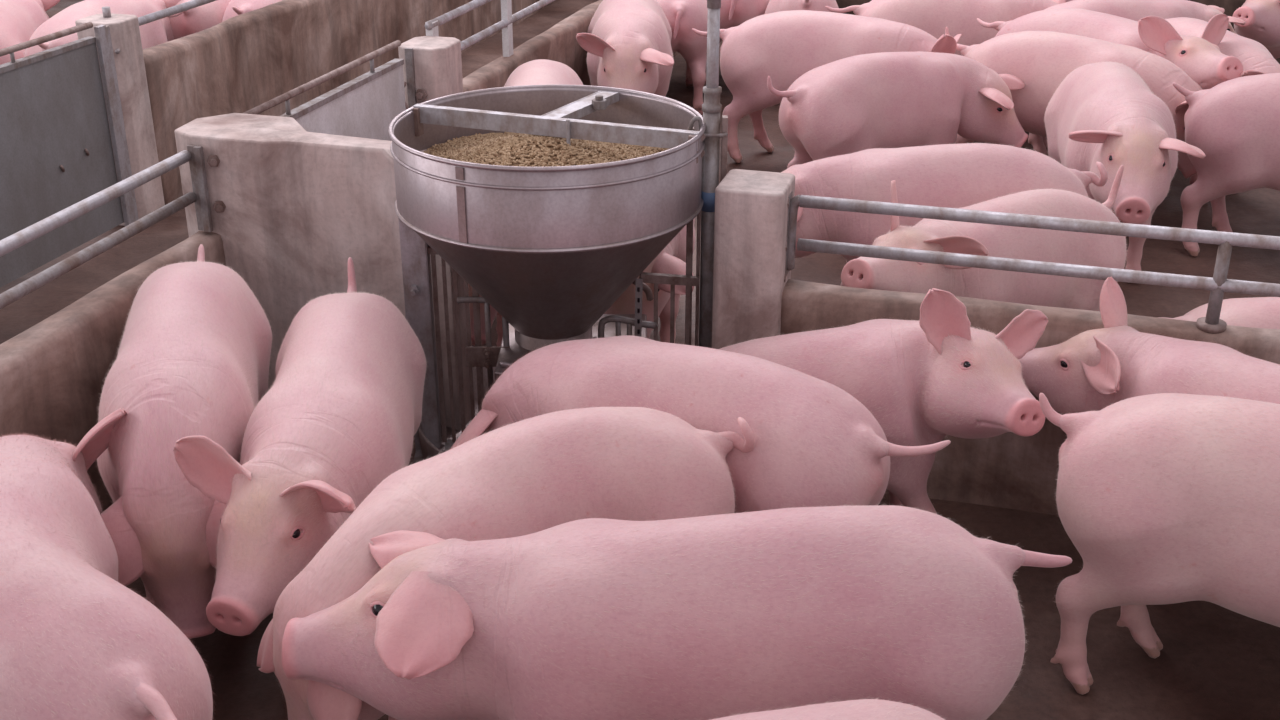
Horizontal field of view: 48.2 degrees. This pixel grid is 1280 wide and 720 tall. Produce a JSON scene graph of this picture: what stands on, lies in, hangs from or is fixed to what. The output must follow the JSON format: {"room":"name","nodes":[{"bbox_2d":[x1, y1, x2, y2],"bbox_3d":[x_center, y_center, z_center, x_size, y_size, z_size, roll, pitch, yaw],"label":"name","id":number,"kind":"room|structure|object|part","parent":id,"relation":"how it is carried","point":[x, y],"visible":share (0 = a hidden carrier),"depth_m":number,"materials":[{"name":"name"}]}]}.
{"room":"pig barn","nodes":[
{"label":"pig barn","id":0,"kind":"room"},
{"bbox_2d":[0,231,225,510],"bbox_3d":[-1.702,0.452,3.139,0.123,0.580,2.980,7,25,15],"label":"wall","id":1,"kind":"structure","parent":0,"point":[53,373],"depth_m":3.69,"materials":[{"name":"concrete"}]},
{"bbox_2d":[0,145,225,308],"bbox_3d":[-1.701,0.060,3.004,0.110,0.285,2.856,7,25,16],"label":"railing","id":2,"kind":"object","parent":1,"relation":"on","point":[194,155],"visible":1,"depth_m":3.87,"materials":[{"name":"metal"}]},
{"bbox_3d":[-1.707,-0.034,2.940,0.035,0.038,2.815,7,25,14],"label":"rail","id":3,"kind":"part","parent":2,"relation":"part of","materials":[{"name":"metal"}]},
{"bbox_3d":[-1.707,0.079,2.991,0.033,0.032,2.815,7,25,14],"label":"rail","id":4,"kind":"part","parent":2,"relation":"part of","materials":[{"name":"metal"}]},
{"bbox_3d":[-1.305,-0.507,4.221,0.030,0.260,0.012,7,25,15],"label":"wall plate","id":5,"kind":"part","parent":2,"relation":"part of","materials":[{"name":"metal"}]},
{"bbox_2d":[142,0,559,204],"bbox_3d":[-0.967,-2.615,9.758,0.161,0.687,8.400,7,25,15],"label":"wall","id":6,"kind":"structure","parent":0,"point":[243,62],"depth_m":7.00,"materials":[{"name":"concrete"}]},
{"bbox_2d":[102,0,216,25],"bbox_3d":[-1.177,-2.700,8.891,0.063,0.240,6.966,7,25,15],"label":"railing","id":7,"kind":"object","parent":6,"relation":"on","point":[151,17],"visible":0.75,"depth_m":6.14,"materials":[{"name":"metal"}]},
{"bbox_3d":[-1.165,-2.747,8.915,0.034,0.033,6.880,7,25,15],"label":"rail","id":8,"kind":"part","parent":7,"relation":"part of","materials":[{"name":"metal"}]},
{"bbox_2d":[463,0,678,91],"bbox_3d":[0.333,-2.432,9.484,0.122,0.580,8.300,7,25,15],"label":"wall","id":9,"kind":"structure","parent":0,"point":[559,43],"depth_m":6.88,"materials":[{"name":"concrete"}]},
{"bbox_2d":[425,0,554,56],"bbox_3d":[0.115,-2.535,8.654,0.034,0.315,6.790,7,25,15],"label":"railing","id":10,"kind":"object","parent":9,"relation":"on","point":[507,18],"visible":0.55,"depth_m":6.28,"materials":[{"name":"metal"}]},
{"bbox_3d":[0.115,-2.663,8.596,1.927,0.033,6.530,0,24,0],"label":"rail","id":11,"kind":"part","parent":10,"relation":"part of","materials":[{"name":"metal"}]},
{"bbox_3d":[0.115,-2.533,8.655,0.034,0.033,6.790,7,25,15],"label":"rail","id":12,"kind":"part","parent":10,"relation":"part of","materials":[{"name":"metal"}]},
{"bbox_2d":[0,0,1279,719],"bbox_3d":[0.000,-2.110,9.476,28.000,0.001,25.000,0,24,0],"label":"floor","id":13,"kind":"structure","parent":0,"point":[1214,662],"depth_m":3.61,"materials":[{"name":"concrete"}]},
{"bbox_2d":[0,0,59,64],"bbox_3d":[-3.132,-1.420,7.058,0.443,0.736,1.409,-3,25,-7],"label":"pig","id":14,"kind":"object","parent":13,"relation":"on","point":[19,19],"visible":0.37,"depth_m":6.87},
{"bbox_2d":[24,0,180,56],"bbox_3d":[-2.612,-1.436,7.093,0.443,0.736,1.318,3,25,7],"label":"pig","id":15,"kind":"object","parent":13,"relation":"on","point":[157,32],"visible":0.18,"depth_m":6.84},
{"bbox_2d":[0,408,215,719],"bbox_3d":[-1.099,0.581,2.662,0.500,0.736,1.290,-12,27,-25],"label":"pig","id":16,"kind":"object","parent":13,"relation":"on","point":[76,643],"visible":0.98,"depth_m":2.31},
{"bbox_2d":[75,13,164,225],"bbox_3d":[-2.169,-0.999,5.992,0.200,0.860,0.200,7,25,15],"label":"concrete post","id":17,"kind":"object","parent":13,"relation":"on","point":[124,28],"visible":0.47,"depth_m":5.90,"materials":[{"name":"grey concrete"}]},
{"bbox_2d":[0,22,138,286],"bbox_3d":[-2.577,-0.331,4.443,0.059,0.847,3.394,7,25,15],"label":"gate","id":18,"kind":"object","parent":17,"relation":"attached to","point":[56,150],"visible":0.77,"depth_m":5.50,"materials":[{"name":"metal"}]},
{"bbox_3d":[-2.608,-0.674,4.203,0.024,0.023,3.230,7,25,15],"label":"rail","id":19,"kind":"part","parent":18,"relation":"part of","materials":[{"name":"metal"}]},
{"bbox_2d":[97,244,272,638],"bbox_3d":[-1.087,0.194,3.502,0.392,0.745,1.274,-5,25,-12],"label":"pig","id":20,"kind":"object","parent":13,"relation":"on","point":[193,356],"visible":0.78,"depth_m":3.05},
{"bbox_2d":[168,0,230,39],"bbox_3d":[-2.196,-1.796,7.884,0.446,0.734,1.406,6,25,13],"label":"pig","id":21,"kind":"object","parent":13,"relation":"on","point":[194,20],"visible":0.06,"depth_m":7.34},
{"bbox_2d":[222,0,281,21],"bbox_3d":[-1.859,-1.764,7.818,0.435,0.733,1.315,7,25,14],"label":"pig","id":22,"kind":"object","parent":13,"relation":"on","point":[234,8],"visible":0.04,"depth_m":7.26},
{"bbox_2d":[173,257,427,635],"bbox_3d":[-0.727,0.286,3.358,0.447,0.697,1.326,0,24,0],"label":"pig","id":23,"kind":"object","parent":13,"relation":"on","point":[341,413],"visible":0.88,"depth_m":2.97},
{"bbox_2d":[398,36,462,104],"bbox_3d":[-0.815,-0.852,5.706,0.200,0.830,0.230,7,25,15],"label":"concrete post","id":24,"kind":"object","parent":13,"relation":"on","point":[437,60],"visible":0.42,"depth_m":5.49,"materials":[{"name":"grey concrete"}]},
{"bbox_2d":[404,48,427,108],"bbox_3d":[-0.869,-1.054,5.473,0.106,0.270,0.056,0,24,0],"label":"gate latch","id":25,"kind":"object","parent":24,"relation":"attached to","point":[421,94],"visible":0.57,"depth_m":5.48,"materials":[{"name":"metal"}]},
{"bbox_2d":[468,284,502,346],"bbox_3d":[-0.579,-0.401,4.906,0.387,0.663,1.195,-2,25,-5],"label":"pig","id":26,"kind":"object","parent":13,"relation":"on","point":[493,313],"visible":0.02,"depth_m":4.44},
{"bbox_2d":[257,404,755,719],"bbox_3d":[-0.255,0.477,2.925,1.075,0.707,0.420,-18,30,-34],"label":"pig","id":27,"kind":"object","parent":13,"relation":"on","point":[545,471],"visible":0.52,"depth_m":2.77},
{"bbox_2d":[504,59,582,86],"bbox_3d":[-0.390,-0.802,5.710,0.432,0.727,1.309,0,24,0],"label":"pig","id":28,"kind":"object","parent":13,"relation":"on","point":[540,71],"visible":0.14,"depth_m":5.59},
{"bbox_2d":[388,84,705,463],"bbox_3d":[-0.250,-0.210,4.079,0.857,1.007,0.857,0,24,0],"label":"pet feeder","id":29,"kind":"object","parent":13,"relation":"on","point":[551,250],"visible":0.82,"depth_m":3.82,"materials":[{"name":"silver metal"}]},
{"bbox_3d":[-0.517,-0.308,4.001,0.155,0.020,0.020,0,24,0],"label":"stall rail","id":30,"kind":"part","parent":29,"relation":"part of","materials":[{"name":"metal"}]},
{"bbox_3d":[-0.580,0.284,4.194,0.160,0.012,0.200,0,24,0],"label":"foot plate","id":31,"kind":"part","parent":29,"relation":"part of","materials":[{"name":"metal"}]},
{"bbox_3d":[-0.250,0.199,4.264,0.820,0.110,0.820,0,24,0],"label":"floor dish","id":32,"kind":"part","parent":29,"relation":"part of","materials":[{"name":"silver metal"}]},
{"bbox_3d":[-0.434,-0.009,4.093,0.125,0.062,0.006,0,24,0],"label":"bracket plate","id":33,"kind":"part","parent":29,"relation":"part of","materials":[{"name":"metal"}]},
{"bbox_3d":[-0.286,0.024,3.930,0.209,0.016,0.019,7,25,16],"label":"adjuster rod","id":34,"kind":"part","parent":29,"relation":"part of","materials":[{"name":"silver metal"}]},
{"bbox_2d":[423,132,668,166],"bbox_3d":[-0.250,-0.560,3.920,0.823,0.105,0.826,-4,25,-8],"label":"feed pellets","id":35,"kind":"object","parent":29,"relation":"in","point":[509,148],"visible":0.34,"depth_m":3.90,"materials":[{"name":"beige food"}]},
{"bbox_3d":[-0.195,-0.471,3.949,0.010,0.390,0.010,-10,26,-20],"label":"agitator rod","id":36,"kind":"part","parent":29,"relation":"part of","materials":[{"name":"metal"}]},
{"bbox_3d":[0.083,-0.227,4.016,0.169,0.044,0.020,-3,25,-6],"label":"stall rail","id":37,"kind":"part","parent":29,"relation":"part of","materials":[{"name":"metal"}]},
{"bbox_2d":[576,0,673,96],"bbox_3d":[-0.056,-1.417,7.040,0.465,0.752,1.409,0,24,0],"label":"pig","id":38,"kind":"object","parent":13,"relation":"on","point":[627,43],"visible":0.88,"depth_m":6.52},
{"bbox_2d":[604,218,695,342],"bbox_3d":[-0.004,-0.400,4.876,0.404,0.686,1.234,1,24,3],"label":"pig","id":39,"kind":"object","parent":13,"relation":"on","point":[672,259],"visible":0.17,"depth_m":4.36},
{"bbox_2d":[282,502,1071,719],"bbox_3d":[0.068,0.603,2.548,1.371,0.784,0.436,0,24,0],"label":"pig","id":40,"kind":"object","parent":13,"relation":"on","point":[709,617],"visible":0.95,"depth_m":2.32},
{"bbox_2d":[656,0,707,114],"bbox_3d":[0.198,-1.822,7.961,0.463,0.722,1.261,0,24,0],"label":"pig","id":41,"kind":"object","parent":13,"relation":"on","point":[683,16],"visible":0.4,"depth_m":7.42},
{"bbox_2d":[450,334,950,512],"bbox_3d":[0.118,0.297,3.335,1.162,0.697,0.424,11,27,23],"label":"pig","id":42,"kind":"object","parent":13,"relation":"on","point":[816,444],"visible":0.55,"depth_m":3.11},
{"bbox_2d":[699,0,727,347],"bbox_3d":[0.201,-1.022,3.700,0.076,2.800,0.065,0,24,0],"label":"pipe","id":43,"kind":"object","parent":13,"relation":"on","point":[711,107],"visible":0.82,"depth_m":3.90,"materials":[{"name":"metal"}]},
{"bbox_2d":[704,0,768,85],"bbox_3d":[0.473,-2.016,8.369,0.441,0.737,1.295,-2,25,-5],"label":"pig","id":44,"kind":"object","parent":13,"relation":"on","point":[733,13],"visible":0.21,"depth_m":7.78},
{"bbox_2d":[712,169,794,348],"bbox_3d":[0.308,-0.085,3.981,0.184,0.860,0.200,7,25,15],"label":"concrete post","id":45,"kind":"object","parent":13,"relation":"on","point":[751,207],"visible":0.56,"depth_m":3.80,"materials":[{"name":"grey concrete"}]},
{"bbox_2d":[765,0,838,13],"bbox_3d":[0.913,-1.912,8.148,0.439,0.727,1.303,3,25,6],"label":"pig","id":46,"kind":"object","parent":13,"relation":"on","point":[773,6],"visible":0.2,"depth_m":7.57},
{"bbox_2d":[692,10,961,162],"bbox_3d":[0.886,-1.285,6.781,1.344,0.721,0.439,6,25,14],"label":"pig","id":47,"kind":"object","parent":13,"relation":"on","point":[783,46],"visible":0.5,"depth_m":6.61},
{"bbox_2d":[711,697,944,719],"bbox_3d":[0.028,0.849,2.059,1.208,0.743,0.455,-5,25,-11],"label":"pig","id":48,"kind":"object","parent":13,"relation":"on","point":[862,709],"visible":1,"depth_m":2.02},
{"bbox_2d":[719,288,1047,513],"bbox_3d":[0.421,0.138,3.579,1.130,0.786,0.434,7,25,15],"label":"pig","id":49,"kind":"object","parent":13,"relation":"on","point":[933,377],"visible":0.56,"depth_m":3.37},
{"bbox_2d":[767,51,1027,167],"bbox_3d":[1.078,-0.942,6.031,1.234,0.722,0.505,-7,25,-15],"label":"pig","id":50,"kind":"object","parent":13,"relation":"on","point":[851,104],"visible":0.84,"depth_m":5.83},
{"bbox_2d":[781,143,1107,285],"bbox_3d":[0.906,-0.378,4.791,1.246,0.719,0.462,0,24,0],"label":"pig","id":51,"kind":"object","parent":13,"relation":"on","point":[965,174],"visible":0.41,"depth_m":4.57},
{"bbox_2d":[825,0,1065,55],"bbox_3d":[1.636,-1.561,7.375,1.373,0.732,0.436,2,24,4],"label":"pig","id":52,"kind":"object","parent":13,"relation":"on","point":[932,17],"visible":0.16,"depth_m":7.14},
{"bbox_2d":[841,165,1127,310],"bbox_3d":[1.037,-0.201,4.349,1.147,0.764,0.401,-16,29,-31],"label":"pig","id":53,"kind":"object","parent":13,"relation":"on","point":[1035,244],"visible":0.55,"depth_m":4.18},
{"bbox_2d":[945,27,1202,177],"bbox_3d":[1.879,-1.051,6.257,1.271,0.727,0.426,19,31,36],"label":"pig","id":54,"kind":"object","parent":13,"relation":"on","point":[1042,60],"visible":0.28,"depth_m":6.10},
{"bbox_2d":[977,8,1242,155],"bbox_3d":[2.091,-1.226,6.533,0.425,0.818,1.444,-19,31,-36],"label":"pig","id":55,"kind":"object","parent":13,"relation":"on","point":[1201,58],"visible":0.34,"depth_m":6.15},
{"bbox_2d":[994,0,1245,151],"bbox_3d":[2.385,-1.451,7.142,1.372,0.724,0.443,-4,25,-9],"label":"pig","id":56,"kind":"object","parent":13,"relation":"on","point":[1135,10],"visible":0.18,"depth_m":6.94},
{"bbox_2d":[1044,60,1205,282],"bbox_3d":[1.794,-0.732,5.520,0.447,0.762,1.440,4,25,8],"label":"pig","id":57,"kind":"object","parent":13,"relation":"on","point":[1106,113],"visible":0.89,"depth_m":5.10},
{"bbox_2d":[1018,277,1279,414],"bbox_3d":[1.416,0.288,3.331,1.266,0.716,0.428,21,32,38],"label":"pig","id":58,"kind":"object","parent":13,"relation":"on","point":[1093,369],"visible":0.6,"depth_m":3.40},
{"bbox_2d":[1039,393,1279,694],"bbox_3d":[1.434,0.477,2.900,1.342,0.729,0.432,16,29,32],"label":"pig","id":59,"kind":"object","parent":13,"relation":"on","point":[1162,498],"visible":1,"depth_m":2.90},
{"bbox_2d":[1141,17,1279,183],"bbox_3d":[2.558,-1.145,6.472,0.425,0.721,1.257,-5,25,-11],"label":"pig","id":60,"kind":"object","parent":13,"relation":"on","point":[1255,58],"visible":0.18,"depth_m":6.12},
{"bbox_2d":[1158,297,1279,328],"bbox_3d":[2.102,0.045,4.218,1.389,0.426,0.435,8,26,18],"label":"pig","id":61,"kind":"object","parent":13,"relation":"on","point":[1256,312],"visible":0.09,"depth_m":4.20},
{"bbox_2d":[1173,73,1279,256],"bbox_3d":[2.695,-0.712,5.497,1.323,0.738,0.445,12,27,25],"label":"pig","id":62,"kind":"object","parent":13,"relation":"on","point":[1235,122],"visible":0.94,"depth_m":5.47},
{"bbox_2d":[1232,0,1279,58],"bbox_3d":[3.568,-1.708,7.694,1.420,0.735,0.433,-20,31,-36],"label":"pig","id":63,"kind":"object","parent":13,"relation":"on","point":[1261,17],"visible":0.72,"depth_m":7.22},
{"bbox_2d":[175,113,1279,515],"bbox_3d":[1.558,0.028,3.716,6.090,0.874,0.255,7,25,15],"label":"wall","id":64,"kind":"structure","parent":0,"point":[300,203],"depth_m":4.15,"materials":[{"name":"concrete"}]},
{"bbox_2d":[244,40,405,140],"bbox_3d":[-1.068,-0.621,5.052,0.036,0.790,1.130,7,25,15],"label":"gate","id":65,"kind":"object","parent":64,"relation":"attached to","point":[365,106],"visible":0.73,"depth_m":5.09,"materials":[{"name":"metal"}]},
{"bbox_3d":[-1.068,-0.582,5.069,0.024,0.705,1.130,7,25,15],"label":"panel","id":66,"kind":"part","parent":65,"relation":"part of","materials":[{"name":"grey metal"}]},
{"bbox_2d":[784,191,1279,333],"bbox_3d":[2.373,-0.082,3.335,4.156,0.270,0.072,7,25,15],"label":"railing","id":67,"kind":"object","parent":64,"relation":"on","point":[1219,284],"visible":0.84,"depth_m":3.65,"materials":[{"name":"metal"}]},
{"bbox_3d":[0.398,-0.338,3.849,0.006,0.230,0.050,7,25,15],"label":"wall plate","id":68,"kind":"part","parent":67,"relation":"part of","materials":[{"name":"metal"}]},
{"bbox_3d":[2.397,-0.075,3.330,4.105,0.032,0.033,7,25,15],"label":"rail","id":69,"kind":"part","parent":67,"relation":"part of","materials":[{"name":"metal"}]},
{"bbox_3d":[2.397,-0.186,3.280,4.105,0.032,0.033,7,25,15],"label":"rail","id":70,"kind":"part","parent":67,"relation":"part of","materials":[{"name":"metal"}]},
{"bbox_2d":[836,0,1279,63],"bbox_3d":[4.472,-2.079,8.678,8.300,0.605,0.143,7,25,15],"label":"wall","id":71,"kind":"structure","parent":0,"point":[1230,6],"depth_m":8.85,"materials":[{"name":"concrete"}]}
]}

